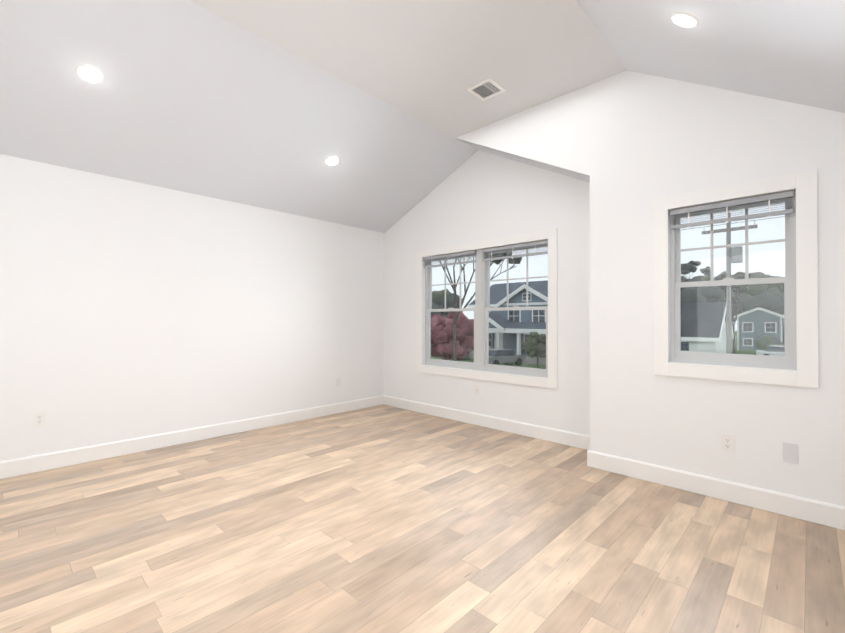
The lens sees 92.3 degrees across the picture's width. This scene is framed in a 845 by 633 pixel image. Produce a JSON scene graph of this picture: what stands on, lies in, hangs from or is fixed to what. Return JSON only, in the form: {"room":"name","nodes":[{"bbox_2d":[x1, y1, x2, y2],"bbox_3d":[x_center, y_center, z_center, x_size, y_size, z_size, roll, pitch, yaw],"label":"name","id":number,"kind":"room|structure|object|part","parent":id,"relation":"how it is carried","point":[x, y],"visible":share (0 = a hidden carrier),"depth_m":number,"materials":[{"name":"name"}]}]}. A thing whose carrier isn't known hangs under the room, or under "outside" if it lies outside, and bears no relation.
{"room":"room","nodes":[
{"label":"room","id":0,"kind":"room"},
{"bbox_2d":[0,154,383,460],"bbox_3d":[-2.540,0.007,3.816,0.150,2.440,5.900,0,-1,44],"label":"wall","id":1,"kind":"structure","parent":0,"point":[130,309],"depth_m":3.81,"materials":[{"name":"white paint"}]},
{"bbox_2d":[33,411,45,427],"bbox_3d":[-3.017,0.810,3.197,0.008,0.116,0.072,0,-1,44],"label":"electrical outlet","id":2,"kind":"object","parent":1,"relation":"attached to","point":[39,419],"visible":1,"depth_m":3.19,"materials":[{"name":"white plastic"}]},
{"bbox_2d":[0,395,383,478],"bbox_3d":[-2.483,1.159,3.748,0.016,0.130,5.600,0,-1,44],"label":"baseboard","id":3,"kind":"structure","parent":1,"relation":"attached to","point":[34,463],"depth_m":3.79,"materials":[{"name":"white paint"}]},
{"bbox_2d":[336,377,340,386],"bbox_3d":[-1.075,0.843,5.228,0.008,0.116,0.072,0,-1,44],"label":"electrical outlet","id":4,"kind":"object","parent":1,"relation":"attached to","point":[338,381],"visible":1,"depth_m":5.22,"materials":[{"name":"white plastic"}]},
{"bbox_2d":[0,404,844,632],"bbox_3d":[-0.682,1.276,2.025,5.300,0.120,5.900,0,-1,44],"label":"floor","id":5,"kind":"structure","parent":0,"point":[383,518],"depth_m":2.17,"materials":[{"name":"brown wood"}]},
{"bbox_2d":[0,0,844,232],"bbox_3d":[-0.674,-1.433,2.049,5.300,1.256,5.900,0,-1,44],"label":"ceiling","id":6,"kind":"structure","parent":0,"point":[271,104],"depth_m":2.94,"materials":[{"name":"white paint"}]},
{"bbox_2d":[75,64,103,83],"bbox_3d":[-2.222,-1.619,2.715,0.150,0.010,0.150,1,-24,-46],"label":"recessed light","id":7,"kind":"object","parent":6,"relation":"in","point":[89,73],"visible":1,"depth_m":2.71,"materials":[{"name":"white paint"}]},
{"bbox_2d":[325,155,339,165],"bbox_3d":[-0.918,-1.585,4.137,0.150,0.010,0.150,1,-24,-46],"label":"recessed light","id":8,"kind":"object","parent":6,"relation":"in","point":[332,160],"visible":1,"depth_m":4.13,"materials":[{"name":"white paint"}]},
{"bbox_2d":[467,78,505,100],"bbox_3d":[0.544,-1.921,3.442,0.235,0.008,0.235,0,-1,44],"label":"ceiling vent","id":9,"kind":"object","parent":6,"relation":"in","point":[487,89],"visible":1,"depth_m":3.44,"materials":[{"name":"white paint"}]},
{"bbox_2d":[671,12,698,27],"bbox_3d":[1.394,-1.577,2.163,0.150,0.010,0.150,1,32,-46],"label":"recessed light","id":10,"kind":"object","parent":6,"relation":"in","point":[685,19],"visible":0.94,"depth_m":2.15,"materials":[{"name":"white paint"}]},
{"bbox_2d":[384,150,589,435],"bbox_3d":[0.669,-0.335,4.729,3.230,3.157,0.150,0,-1,44],"label":"wall","id":11,"kind":"structure","parent":0,"point":[478,195],"depth_m":4.48,"materials":[{"name":"white paint"}]},
{"bbox_2d":[475,385,479,395],"bbox_3d":[0.623,0.843,4.645,0.072,0.116,0.017,0,-1,44],"label":"outlet plate","id":12,"kind":"object","parent":11,"relation":"attached to","point":[477,389],"visible":1,"depth_m":4.64,"materials":[{"name":"white plastic"}]},
{"bbox_2d":[383,395,589,449],"bbox_3d":[0.554,1.176,4.708,3.080,0.130,0.016,0,-1,44],"label":"baseboard","id":13,"kind":"structure","parent":11,"relation":"attached to","point":[577,440],"depth_m":4.44,"materials":[{"name":"white paint"}]},
{"bbox_2d":[416,228,557,388],"bbox_3d":[0.668,-0.074,4.697,1.930,1.585,0.144,0,-1,44],"label":"double window","id":14,"kind":"structure","parent":11,"relation":"in","point":[482,308],"depth_m":4.64,"materials":[{"name":"grey wood"}]},
{"bbox_2d":[424,250,475,267],"bbox_3d":[0.322,-0.691,4.996,0.808,0.146,0.037,0,-1,44],"label":"blind","id":15,"kind":"object","parent":14,"relation":"attached to","point":[468,252],"depth_m":4.97,"materials":[{"name":"grey plastic"}]},
{"bbox_3d":[0.693,-0.087,4.723,1.642,1.270,0.036,0,-1,44],"label":"glass","id":16,"kind":"part","parent":14,"relation":"part of","materials":[{"name":"clear glass"}]},
{"bbox_2d":[481,240,547,260],"bbox_3d":[0.978,-0.694,4.369,0.808,0.146,0.037,0,-1,44],"label":"blind","id":17,"kind":"object","parent":14,"relation":"attached to","point":[483,251],"depth_m":4.36,"materials":[{"name":"grey plastic"}]},
{"bbox_2d":[458,139,589,181],"bbox_3d":[1.124,-1.560,4.022,1.585,0.956,0.565,0,-1,44],"label":"ceiling slope","id":18,"kind":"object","parent":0,"point":[570,173],"visible":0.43,"depth_m":3.95,"materials":[{"name":"white paint"}]},
{"bbox_2d":[456,70,844,506],"bbox_3d":[1.664,-0.346,3.191,3.505,3.157,0.150,0,-1,44],"label":"wall","id":19,"kind":"structure","parent":0,"point":[632,144],"depth_m":2.91,"materials":[{"name":"white paint"}]},
{"bbox_2d":[587,450,844,529],"bbox_3d":[2.062,1.162,2.679,1.936,0.130,0.016,0,-1,44],"label":"baseboard","id":20,"kind":"structure","parent":19,"relation":"attached to","point":[818,512],"depth_m":2.70,"materials":[{"name":"white paint"}]},
{"bbox_2d":[721,433,734,452],"bbox_3d":[2.038,0.845,2.710,0.072,0.116,0.008,0,-1,44],"label":"outlet","id":21,"kind":"object","parent":19,"relation":"attached to","point":[727,442],"visible":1,"depth_m":2.71,"materials":[{"name":"white plastic"}]},
{"bbox_2d":[653,169,818,387],"bbox_3d":[2.079,-0.224,2.762,0.875,1.305,0.144,0,-1,44],"label":"window","id":22,"kind":"structure","parent":19,"relation":"in","point":[799,280],"depth_m":2.67,"materials":[{"name":"grey wood"}]},
{"bbox_2d":[671,191,792,228],"bbox_3d":[2.061,-0.703,2.746,0.661,0.146,0.037,0,-1,44],"label":"blind","id":23,"kind":"object","parent":22,"relation":"attached to","point":[789,194],"depth_m":2.71,"materials":[{"name":"grey plastic"}]},
{"bbox_3d":[2.104,-0.237,2.788,0.587,0.990,0.036,0,-1,44],"label":"glass","id":24,"kind":"part","parent":22,"relation":"part of","materials":[{"name":"clear glass"}]},
{"bbox_2d":[783,442,798,463],"bbox_3d":[2.263,0.839,2.497,0.072,0.116,0.006,0,-1,44],"label":"blank wall plate","id":25,"kind":"object","parent":19,"relation":"attached to","point":[790,453],"visible":1,"depth_m":2.49,"materials":[{"name":"white plastic"}]},
{"label":"outside","id":26,"kind":"structure","parent":0,"visible":0},
{"bbox_2d":[431,213,784,368],"bbox_3d":[78.227,-2.679,88.226,280.000,16.644,212.000,0,-1,44],"label":"view","id":27,"kind":"structure","parent":26,"point":[461,350],"depth_m":41.77,"materials":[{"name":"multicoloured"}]}
]}

